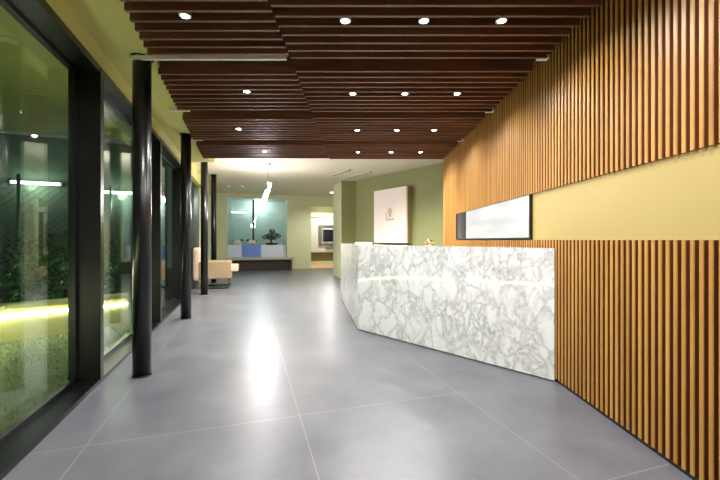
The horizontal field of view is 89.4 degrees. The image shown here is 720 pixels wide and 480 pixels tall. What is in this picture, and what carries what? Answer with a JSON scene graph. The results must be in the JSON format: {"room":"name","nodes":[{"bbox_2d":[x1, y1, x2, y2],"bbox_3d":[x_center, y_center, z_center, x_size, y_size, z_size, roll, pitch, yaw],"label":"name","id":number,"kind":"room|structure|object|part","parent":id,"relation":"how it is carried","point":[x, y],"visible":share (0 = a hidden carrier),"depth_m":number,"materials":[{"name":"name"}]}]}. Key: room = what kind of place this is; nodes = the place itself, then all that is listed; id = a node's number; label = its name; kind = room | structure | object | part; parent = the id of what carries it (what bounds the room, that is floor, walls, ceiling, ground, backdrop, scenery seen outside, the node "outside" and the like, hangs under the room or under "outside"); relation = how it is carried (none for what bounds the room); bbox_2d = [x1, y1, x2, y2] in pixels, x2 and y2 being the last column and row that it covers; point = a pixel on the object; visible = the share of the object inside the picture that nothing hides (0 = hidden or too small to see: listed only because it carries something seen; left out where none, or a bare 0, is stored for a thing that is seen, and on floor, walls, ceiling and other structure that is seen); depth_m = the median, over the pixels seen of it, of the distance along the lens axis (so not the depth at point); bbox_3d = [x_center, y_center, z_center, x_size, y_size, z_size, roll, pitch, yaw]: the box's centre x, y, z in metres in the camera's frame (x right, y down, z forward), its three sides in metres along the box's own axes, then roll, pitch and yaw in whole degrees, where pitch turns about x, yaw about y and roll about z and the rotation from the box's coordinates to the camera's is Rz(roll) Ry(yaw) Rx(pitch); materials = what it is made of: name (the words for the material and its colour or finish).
{"room":"lobby","nodes":[
{"label":"lobby","id":0,"kind":"room"},
{"bbox_2d":[0,5,131,139],"bbox_3d":[-3.425,-1.815,1.131,2.935,0.170,10.200,0,0,-17],"label":"ceiling","id":1,"kind":"structure","parent":0,"point":[33,83],"depth_m":4.18,"materials":[{"name":"green paint"}]},
{"bbox_2d":[45,0,210,282],"bbox_3d":[-3.168,-0.340,5.663,0.239,3.180,19.100,0,0,-17],"label":"wall","id":2,"kind":"structure","parent":0,"point":[60,7],"depth_m":3.44,"materials":[{"name":"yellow paint"}]},
{"bbox_2d":[0,0,76,445],"bbox_3d":[-2.115,-0.125,2.043,0.050,2.690,2.260,0,0,-17],"label":"window","id":3,"kind":"structure","parent":2,"relation":"in","point":[27,417],"depth_m":3.08,"materials":[{"name":"black metal"}]},
{"bbox_2d":[0,299,180,479],"bbox_3d":[-2.026,1.232,2.039,0.220,0.035,11.500,0,0,-17],"label":"trim","id":4,"kind":"structure","parent":2,"relation":"attached to","point":[16,448],"depth_m":2.55,"materials":[{"name":"black metal"}]},
{"bbox_2d":[77,68,103,381],"bbox_3d":[-2.383,-0.135,3.174,0.232,2.730,0.070,0,0,-17],"label":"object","id":5,"kind":"structure","parent":2,"relation":"attached to","point":[90,85],"depth_m":3.15,"materials":[{"name":"black metal"}]},
{"bbox_2d":[8,0,180,168],"bbox_3d":[-2.026,-1.490,2.039,0.220,0.060,11.500,0,0,-17],"label":"trim","id":6,"kind":"structure","parent":2,"relation":"attached to","point":[39,13],"depth_m":2.78,"materials":[{"name":"black metal"}]},
{"bbox_2d":[104,97,131,358],"bbox_3d":[-2.806,-0.125,4.257,0.050,2.690,2.260,0,0,-17],"label":"window","id":7,"kind":"structure","parent":2,"relation":"in","point":[107,103],"depth_m":4.13,"materials":[{"name":"black metal"}]},
{"bbox_2d":[152,139,161,322],"bbox_3d":[-3.074,-0.135,5.389,0.232,2.730,0.070,0,0,-17],"label":"trim","id":8,"kind":"structure","parent":2,"relation":"attached to","point":[156,145],"depth_m":5.38,"materials":[{"name":"black metal"}]},
{"bbox_2d":[162,156,175,309],"bbox_3d":[-3.497,-0.125,6.472,0.050,2.690,2.260,0,0,-17],"label":"window","id":9,"kind":"structure","parent":2,"relation":"in","point":[165,305],"depth_m":6.85,"materials":[{"name":"black metal"}]},
{"bbox_2d":[180,169,180,298],"bbox_3d":[-3.766,-0.135,7.603,0.232,2.730,0.070,0,0,-17],"label":"trim","id":10,"kind":"structure","parent":2,"relation":"attached to","point":[180,169],"depth_m":7.58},
{"bbox_2d":[172,169,198,298],"bbox_3d":[-4.288,-0.135,9.085,0.139,2.770,3.300,0,0,-17],"label":"panel","id":11,"kind":"object","parent":2,"relation":"in","point":[175,173],"visible":0.5,"depth_m":7.52,"materials":[{"name":"black metal"}]},
{"bbox_2d":[65,0,213,161],"bbox_3d":[-1.832,-1.805,2.300,0.811,0.250,11.883,0,0,-17],"label":"ceiling","id":12,"kind":"structure","parent":0,"point":[107,22],"depth_m":3.16,"materials":[{"name":"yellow paint"}]},
{"bbox_2d":[217,193,332,268],"bbox_3d":[-2.575,-0.340,15.958,7.405,3.180,0.200,0,0,-17],"label":"wall","id":13,"kind":"structure","parent":0,"point":[298,207],"depth_m":15.77,"materials":[{"name":"paint"}]},
{"bbox_2d":[227,198,286,256],"bbox_3d":[-4.577,-0.510,16.171,3.100,2.720,1.400,0,0,-17],"label":"display niche","id":14,"kind":"object","parent":13,"relation":"in","point":[272,215],"visible":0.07,"depth_m":16.73,"materials":[{"name":"teal glass"}]},
{"bbox_2d":[227,245,241,257],"bbox_3d":[-5.291,0.470,15.387,0.578,0.520,0.472,0,0,-17],"label":"base cabinet","id":15,"kind":"object","parent":14,"relation":"in","point":[233,251],"visible":0.92,"depth_m":15.17,"materials":[{"name":"white paint"}]},
{"bbox_2d":[232,239,243,244],"bbox_3d":[-5.165,0.073,15.391,0.484,0.272,0.140,0,0,-17],"label":"animal figurine","id":16,"kind":"object","parent":15,"relation":"on","point":[241,240],"visible":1,"depth_m":15.36,"materials":[{"name":"beige ceramic"}]},
{"bbox_2d":[242,245,260,256],"bbox_3d":[-4.646,0.470,15.588,0.748,0.520,0.472,0,0,-17],"label":"base cabinet","id":17,"kind":"object","parent":14,"relation":"in","point":[247,250],"visible":0.92,"depth_m":15.38,"materials":[{"name":"blue paint"}]},
{"bbox_2d":[246,239,257,244],"bbox_3d":[-4.623,0.073,15.560,0.484,0.272,0.140,0,0,-17],"label":"animal figurine","id":18,"kind":"object","parent":17,"relation":"on","point":[248,240],"visible":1,"depth_m":15.51,"materials":[{"name":"beige ceramic"}]},
{"bbox_2d":[252,200,253,244],"bbox_3d":[-4.520,-0.520,16.005,2.430,2.500,0.070,0,0,-17],"label":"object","id":19,"kind":"structure","parent":14,"relation":"attached to","point":[252,200],"depth_m":15.92,"materials":[{"name":"metal"}]},
{"bbox_2d":[261,245,285,256],"bbox_3d":[-3.768,0.470,15.862,1.068,0.520,0.472,0,0,-17],"label":"base cabinet","id":20,"kind":"object","parent":14,"relation":"in","point":[266,250],"visible":0.94,"depth_m":15.65,"materials":[{"name":"white paint"}]},
{"bbox_3d":[-3.959,0.474,15.579,0.510,0.488,0.018,0,0,-17],"label":"door","id":21,"kind":"part","parent":20,"relation":"part of","materials":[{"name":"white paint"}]},
{"bbox_2d":[262,229,280,244],"bbox_3d":[-3.832,-0.139,15.806,0.775,0.697,0.520,0,0,9],"label":"bonsai tree","id":22,"kind":"object","parent":20,"relation":"on","point":[270,237],"visible":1,"depth_m":15.76,"materials":[{"name":"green plant"}]},
{"bbox_3d":[-3.450,0.474,15.739,0.510,0.488,0.018,0,0,-17],"label":"door","id":23,"kind":"part","parent":20,"relation":"part of","materials":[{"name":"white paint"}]},
{"bbox_2d":[195,158,442,196],"bbox_3d":[-0.037,-2.005,7.796,7.425,0.150,22.494,0,0,-17],"label":"ceiling","id":24,"kind":"structure","parent":0,"point":[288,176],"depth_m":10.41,"materials":[{"name":"beige paint"}]},
{"bbox_2d":[261,163,271,204],"bbox_3d":[-2.367,-1.397,9.200,0.269,1.066,0.150,0,0,0],"label":"pendant lamp","id":25,"kind":"object","parent":24,"relation":"hanging from","point":[266,193],"visible":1,"depth_m":9.18,"materials":[{"name":"glass"}]},
{"bbox_2d":[331,169,350,175],"bbox_3d":[-0.560,-1.921,10.460,0.094,0.018,1.122,0,0,-31],"label":"ceiling vent","id":26,"kind":"object","parent":24,"relation":"in","point":[348,169],"visible":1,"depth_m":10.36,"materials":[{"name":"grey metal"}]},
{"bbox_2d":[347,172,372,178],"bbox_3d":[-0.040,-1.921,10.810,0.094,0.018,1.276,0,0,-35],"label":"ceiling vent","id":27,"kind":"object","parent":24,"relation":"in","point":[367,172],"visible":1,"depth_m":10.79,"materials":[{"name":"grey metal"}]},
{"bbox_2d":[311,207,332,260],"bbox_3d":[-1.224,-0.340,17.846,3.700,3.180,2.600,0,0,-17],"label":"wall","id":28,"kind":"structure","parent":0,"point":[315,256],"depth_m":18.83,"materials":[{"name":"green paint"}]},
{"bbox_2d":[311,218,332,251],"bbox_3d":[-1.830,-0.240,18.784,2.800,1.740,0.150,0,0,-17],"label":"wall panel","id":29,"kind":"object","parent":28,"relation":"attached to","point":[315,222],"visible":0.1,"depth_m":18.60,"materials":[{"name":"white paint"}]},
{"bbox_2d":[319,225,332,245],"bbox_3d":[-1.335,-0.230,18.807,1.600,1.060,0.090,0,0,-17],"label":"television","id":30,"kind":"object","parent":29,"relation":"attached to","point":[325,231],"visible":0.39,"depth_m":18.64,"materials":[{"name":"plastic"}]},
{"bbox_3d":[-1.340,-0.230,18.824,1.240,0.780,0.055,0,0,-17],"label":"panel","id":31,"kind":"part","parent":30,"relation":"part of","materials":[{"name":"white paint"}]},
{"bbox_2d":[311,213,332,217],"bbox_3d":[-1.536,-1.270,18.849,3.400,0.240,0.200,0,0,-17],"label":"trim","id":32,"kind":"structure","parent":28,"relation":"attached to","point":[313,215],"depth_m":18.62,"materials":[{"name":"paint"}]},
{"bbox_2d":[311,261,332,263],"bbox_3d":[-1.559,1.170,18.920,3.400,0.160,0.050,0,0,-17],"label":"baseboard","id":33,"kind":"structure","parent":28,"relation":"attached to","point":[312,262],"depth_m":18.77,"materials":[{"name":"paint"}]},
{"bbox_2d":[333,181,340,277],"bbox_3d":[-0.692,-0.340,12.463,0.205,3.180,1.124,0,0,-17],"label":"wall","id":34,"kind":"structure","parent":0,"point":[337,187],"depth_m":12.34,"materials":[{"name":"paint"}]},
{"bbox_2d":[2,264,691,479],"bbox_3d":[-0.037,1.307,7.796,7.425,0.126,22.494,0,0,-17],"label":"floor","id":35,"kind":"structure","parent":0,"point":[270,375],"depth_m":2.64,"materials":[{"name":"grey tile"}]},
{"bbox_2d":[130,53,153,378],"bbox_3d":[-2.014,-0.215,3.363,0.194,2.930,0.194,0,0,0],"label":"round column","id":36,"kind":"structure","parent":35,"relation":"on","point":[141,69],"depth_m":3.30,"materials":[{"name":"black metal"}]},
{"bbox_2d":[179,133,191,318],"bbox_3d":[-2.776,-0.215,5.807,0.194,2.930,0.194,0,0,0],"label":"round column","id":37,"kind":"structure","parent":35,"relation":"on","point":[185,137],"depth_m":5.74,"materials":[{"name":"black metal"}]},
{"bbox_2d":[200,162,207,294],"bbox_3d":[-3.566,-0.340,8.336,0.194,3.180,0.194,0,0,0],"label":"round column","id":38,"kind":"structure","parent":35,"relation":"on","point":[204,165],"depth_m":8.27,"materials":[{"name":"black metal"}]},
{"bbox_2d":[210,174,216,282],"bbox_3d":[-4.320,-0.340,10.752,0.194,3.180,0.194,0,0,0],"label":"round column","id":39,"kind":"structure","parent":35,"relation":"on","point":[213,176],"depth_m":10.69,"materials":[{"name":"black metal"}]},
{"bbox_2d":[192,247,238,288],"bbox_3d":[-3.800,0.720,9.657,1.100,1.059,0.840,0,0,-17],"label":"lounge armchair","id":40,"kind":"object","parent":35,"relation":"on","point":[217,269],"visible":0.68,"depth_m":9.26,"materials":[{"name":"beige fabric"}]},
{"bbox_3d":[-4.225,0.620,9.524,0.210,0.860,0.800,0,0,-17],"label":"backrest","id":41,"kind":"part","parent":40,"relation":"part of","materials":[{"name":"beige fabric"}]},
{"bbox_3d":[-3.703,0.770,9.310,0.760,0.440,0.120,0,0,-17],"label":"armrest","id":42,"kind":"part","parent":40,"relation":"part of","materials":[{"name":"beige fabric"}]},
{"bbox_3d":[-3.917,0.770,9.997,0.760,0.440,0.120,0,0,-17],"label":"armrest","id":43,"kind":"part","parent":40,"relation":"part of","materials":[{"name":"beige fabric"}]},
{"bbox_2d":[231,264,238,271],"bbox_3d":[-3.705,0.740,9.686,0.900,0.180,0.600,0,0,-17],"label":"seat cushion","id":44,"kind":"object","parent":40,"relation":"on","point":[234,267],"depth_m":9.52,"materials":[{"name":"beige fabric"}]},
{"bbox_2d":[226,257,293,270],"bbox_3d":[-4.113,0.990,15.022,2.660,0.520,0.650,0,0,-17],"label":"window bench","id":45,"kind":"object","parent":35,"relation":"on","point":[250,263],"visible":0.76,"depth_m":15.02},
{"bbox_2d":[341,243,553,379],"bbox_3d":[0.599,0.661,5.458,1.448,1.178,4.996,0,0,-20],"label":"reception desk","id":46,"kind":"object","parent":35,"relation":"on","point":[494,305],"visible":0.96,"depth_m":3.91,"materials":[{"name":"stone"}]},
{"bbox_3d":[-0.194,0.670,6.413,0.050,1.136,2.706,0,0,-8],"label":"panel","id":47,"kind":"part","parent":46,"relation":"part of","materials":[{"name":"stone"}]},
{"bbox_2d":[355,242,371,244],"bbox_3d":[0.050,0.052,5.481,0.220,0.040,0.280,0,0,-8],"label":"paper tray","id":48,"kind":"object","parent":46,"relation":"on","point":[356,243],"visible":1,"depth_m":5.36,"materials":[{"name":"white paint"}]},
{"bbox_2d":[424,237,434,245],"bbox_3d":[0.823,0.018,4.330,0.128,0.108,0.128,0,0,0],"label":"bell","id":49,"kind":"object","parent":46,"relation":"on","point":[429,242],"visible":1,"depth_m":4.29,"materials":[{"name":"gold metal"}]},
{"bbox_2d":[341,243,553,251],"bbox_3d":[0.439,0.087,5.386,1.111,0.030,5.012,0,0,-23],"label":"countertop","id":50,"kind":"structure","parent":46,"relation":"on","point":[347,244],"depth_m":4.03,"materials":[{"name":"stone"}]},
{"bbox_2d":[341,181,355,242],"bbox_3d":[-0.285,-0.340,12.000,0.670,3.180,0.200,0,0,0],"label":"wall","id":51,"kind":"structure","parent":0,"point":[348,188],"depth_m":11.90,"materials":[{"name":"green paint"}]},
{"bbox_2d":[356,163,442,245],"bbox_3d":[1.171,-0.340,10.383,0.200,3.180,3.992,0,0,-38],"label":"wall","id":52,"kind":"structure","parent":0,"point":[426,182],"depth_m":9.77,"materials":[{"name":"green paint"}]},
{"bbox_2d":[374,186,411,242],"bbox_3d":[0.919,-0.685,10.366,0.220,1.530,1.356,0,0,-38],"label":"sign board","id":53,"kind":"object","parent":52,"relation":"attached to","point":[393,206],"visible":1,"depth_m":10.20,"materials":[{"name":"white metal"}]},
{"bbox_2d":[286,52,534,108],"bbox_3d":[-0.675,-1.845,2.040,4.870,0.150,10.480,0,0,0],"label":"ceiling","id":54,"kind":"structure","parent":0,"point":[289,57],"depth_m":3.55,"materials":[{"name":"white paint"}]},
{"bbox_2d":[169,107,189,111],"bbox_3d":[-2.290,-1.700,4.620,0.260,0.140,0.028,0,0,0],"label":"rail","id":55,"kind":"object","parent":54,"relation":"attached to","point":[173,109],"visible":0.66,"depth_m":4.61,"materials":[{"name":"white metal"}]},
{"bbox_2d":[120,0,288,54],"bbox_3d":[-1.238,-1.696,2.700,1.227,0.151,0.985,0,0,0],"label":"ceiling panel","id":56,"kind":"object","parent":54,"relation":"attached to","point":[215,27],"visible":0.84,"depth_m":2.81,"materials":[{"name":"brown wood"}]},
{"bbox_2d":[178,13,191,19],"bbox_3d":[-1.270,-1.696,2.640,0.090,0.147,0.090,0,0,0],"label":"recessed light","id":57,"kind":"object","parent":56,"relation":"attached to","point":[187,16],"visible":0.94,"depth_m":2.64,"materials":[{"name":"plastic"}]},
{"bbox_2d":[131,54,288,60],"bbox_3d":[-1.359,-1.700,3.295,1.423,0.140,0.028,0,0,0],"label":"rail","id":58,"kind":"object","parent":54,"relation":"attached to","point":[136,56],"visible":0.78,"depth_m":3.28,"materials":[{"name":"white metal"}]},
{"bbox_2d":[158,60,309,109],"bbox_3d":[-1.447,-1.696,4.045,1.647,0.151,0.985,0,0,0],"label":"ceiling panel","id":59,"kind":"object","parent":54,"relation":"attached to","point":[191,85],"visible":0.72,"depth_m":3.79,"materials":[{"name":"brown wood"}]},
{"bbox_2d":[182,109,320,139],"bbox_3d":[-1.657,-1.696,5.390,2.066,0.151,0.985,0,0,0],"label":"ceiling panel","id":60,"kind":"object","parent":54,"relation":"attached to","point":[202,124],"visible":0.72,"depth_m":5.14,"materials":[{"name":"brown wood"}]},
{"bbox_2d":[196,139,328,157],"bbox_3d":[-1.867,-1.696,6.735,2.486,0.151,0.985,0,0,0],"label":"ceiling panel","id":61,"kind":"object","parent":54,"relation":"attached to","point":[207,148],"visible":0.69,"depth_m":6.48,"materials":[{"name":"brown wood"}]},
{"bbox_2d":[324,141,457,158],"bbox_3d":[0.522,-1.696,6.735,2.276,0.151,1.105,0,0,0],"label":"ceiling panel","id":62,"kind":"object","parent":54,"relation":"attached to","point":[335,149],"visible":0.84,"depth_m":6.54,"materials":[{"name":"brown wood"}]},
{"bbox_2d":[314,112,484,140],"bbox_3d":[0.522,-1.696,5.390,2.276,0.151,1.105,0,0,0],"label":"ceiling panel","id":63,"kind":"object","parent":54,"relation":"attached to","point":[332,126],"visible":0.85,"depth_m":5.20,"materials":[{"name":"brown wood"}]},
{"bbox_2d":[296,59,532,111],"bbox_3d":[0.522,-1.696,4.045,2.276,0.151,1.105,0,0,0],"label":"ceiling panel","id":64,"kind":"object","parent":54,"relation":"attached to","point":[378,84],"visible":0.88,"depth_m":3.85,"materials":[{"name":"brown wood"}]},
{"bbox_2d":[271,0,600,58],"bbox_3d":[0.522,-1.696,2.700,2.276,0.151,1.105,0,0,0],"label":"ceiling panel","id":65,"kind":"object","parent":54,"relation":"attached to","point":[311,29],"visible":0.99,"depth_m":2.87,"materials":[{"name":"brown wood"}]},
{"bbox_2d":[339,18,350,24],"bbox_3d":[-0.110,-1.696,2.700,0.090,0.147,0.090,0,0,0],"label":"recessed light","id":66,"kind":"object","parent":65,"relation":"attached to","point":[344,21],"visible":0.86,"depth_m":2.70,"materials":[{"name":"plastic"}]},
{"bbox_2d":[418,18,429,24],"bbox_3d":[0.475,-1.696,2.700,0.090,0.147,0.090,0,0,0],"label":"recessed light","id":67,"kind":"object","parent":65,"relation":"attached to","point":[422,21],"visible":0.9,"depth_m":2.70,"materials":[{"name":"glass"}]},
{"bbox_2d":[495,18,507,24],"bbox_3d":[1.050,-1.696,2.700,0.090,0.147,0.090,0,0,0],"label":"recessed light","id":68,"kind":"object","parent":65,"relation":"attached to","point":[499,21],"visible":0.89,"depth_m":2.70,"materials":[{"name":"glass"}]},
{"bbox_2d":[536,54,549,60],"bbox_3d":[1.671,-1.710,3.330,0.098,0.120,0.060,0,0,0],"label":"bracket","id":69,"kind":"object","parent":54,"relation":"attached to","point":[548,55],"visible":0.46,"depth_m":3.33,"materials":[{"name":"white metal"}]},
{"bbox_2d":[443,0,719,479],"bbox_3d":[2.010,-0.340,2.164,0.580,3.180,10.728,0,0,0],"label":"wall","id":70,"kind":"structure","parent":0,"point":[614,137],"depth_m":2.33,"materials":[{"name":"brown wood"}]},
{"bbox_2d":[456,194,532,239],"bbox_3d":[1.752,-0.236,5.090,0.069,0.457,2.820,0,0,0],"label":"wall display","id":71,"kind":"object","parent":70,"relation":"attached to","point":[512,218],"visible":0.98,"depth_m":4.50,"materials":[{"name":"grey"}]},
{"bbox_3d":[1.729,-0.242,6.200,0.006,0.433,0.560,0,0,0],"label":"dark panel","id":72,"kind":"part","parent":71,"relation":"part of","materials":[{"name":"grey metal"}]},
{"bbox_2d":[554,377,698,479],"bbox_3d":[1.760,1.235,2.175,0.051,0.030,10.650,0,0,0],"label":"baseboard","id":73,"kind":"structure","parent":70,"relation":"attached to","point":[663,456],"depth_m":2.29,"materials":[{"name":"black"}]},
{"label":"outside","id":74,"kind":"structure","parent":0,"visible":0},
{"bbox_2d":[0,268,171,432],"bbox_3d":[-8.871,1.360,2.469,12.535,0.180,26.000,0,0,-17],"label":"lawn","id":75,"kind":"structure","parent":74,"point":[166,294],"depth_m":3.65,"materials":[{"name":"green plant"}]},
{"bbox_2d":[0,305,4,341],"bbox_3d":[-3.255,1.040,1.422,0.212,0.460,6.581,0,0,-22],"label":"wall","id":76,"kind":"structure","parent":75,"relation":"on","point":[2,308],"depth_m":4.48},
{"bbox_2d":[0,174,114,301],"bbox_3d":[-6.994,-0.005,6.303,0.062,2.550,5.206,0,0,28],"label":"wire fence","id":77,"kind":"object","parent":75,"relation":"on","point":[18,217],"visible":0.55,"depth_m":7.22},
{"bbox_3d":[-6.607,-0.005,7.041,0.060,2.550,0.057,0,0,28],"label":"post","id":78,"kind":"part","parent":77,"relation":"part of","materials":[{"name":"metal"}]},
{"bbox_3d":[-5.834,-0.005,8.518,0.060,2.550,0.057,0,0,28],"label":"post","id":79,"kind":"part","parent":77,"relation":"part of","materials":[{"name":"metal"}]},
{"bbox_2d":[0,230,119,303],"bbox_3d":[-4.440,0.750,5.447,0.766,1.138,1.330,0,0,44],"label":"hedge","id":80,"kind":"object","parent":75,"relation":"on","point":[44,267],"visible":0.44,"depth_m":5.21,"materials":[{"name":"green plant"}]},
{"bbox_2d":[0,293,128,341],"bbox_3d":[-4.132,1.040,4.919,1.704,0.460,0.210,0,0,-44],"label":"wall","id":81,"kind":"structure","parent":75,"relation":"on","point":[28,319],"depth_m":4.80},
{"bbox_2d":[0,133,166,297],"bbox_3d":[-9.016,-0.540,7.581,8.843,3.620,0.200,0,0,-24],"label":"wall","id":82,"kind":"structure","parent":75,"relation":"on","point":[43,159],"depth_m":8.38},
{"bbox_2d":[10,180,61,185],"bbox_3d":[-7.286,-1.280,8.192,0.910,0.080,0.120,0,0,-24],"label":"tube light","id":83,"kind":"object","parent":82,"relation":"attached to","point":[11,182],"visible":0.87,"depth_m":8.18,"materials":[{"name":"white metal"}]},
{"bbox_2d":[104,190,131,194],"bbox_3d":[-5.738,-1.150,8.896,0.910,0.080,0.120,0,0,-24],"label":"tube light","id":84,"kind":"object","parent":82,"relation":"attached to","point":[105,191],"visible":0.46,"depth_m":8.82,"materials":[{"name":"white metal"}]}
]}

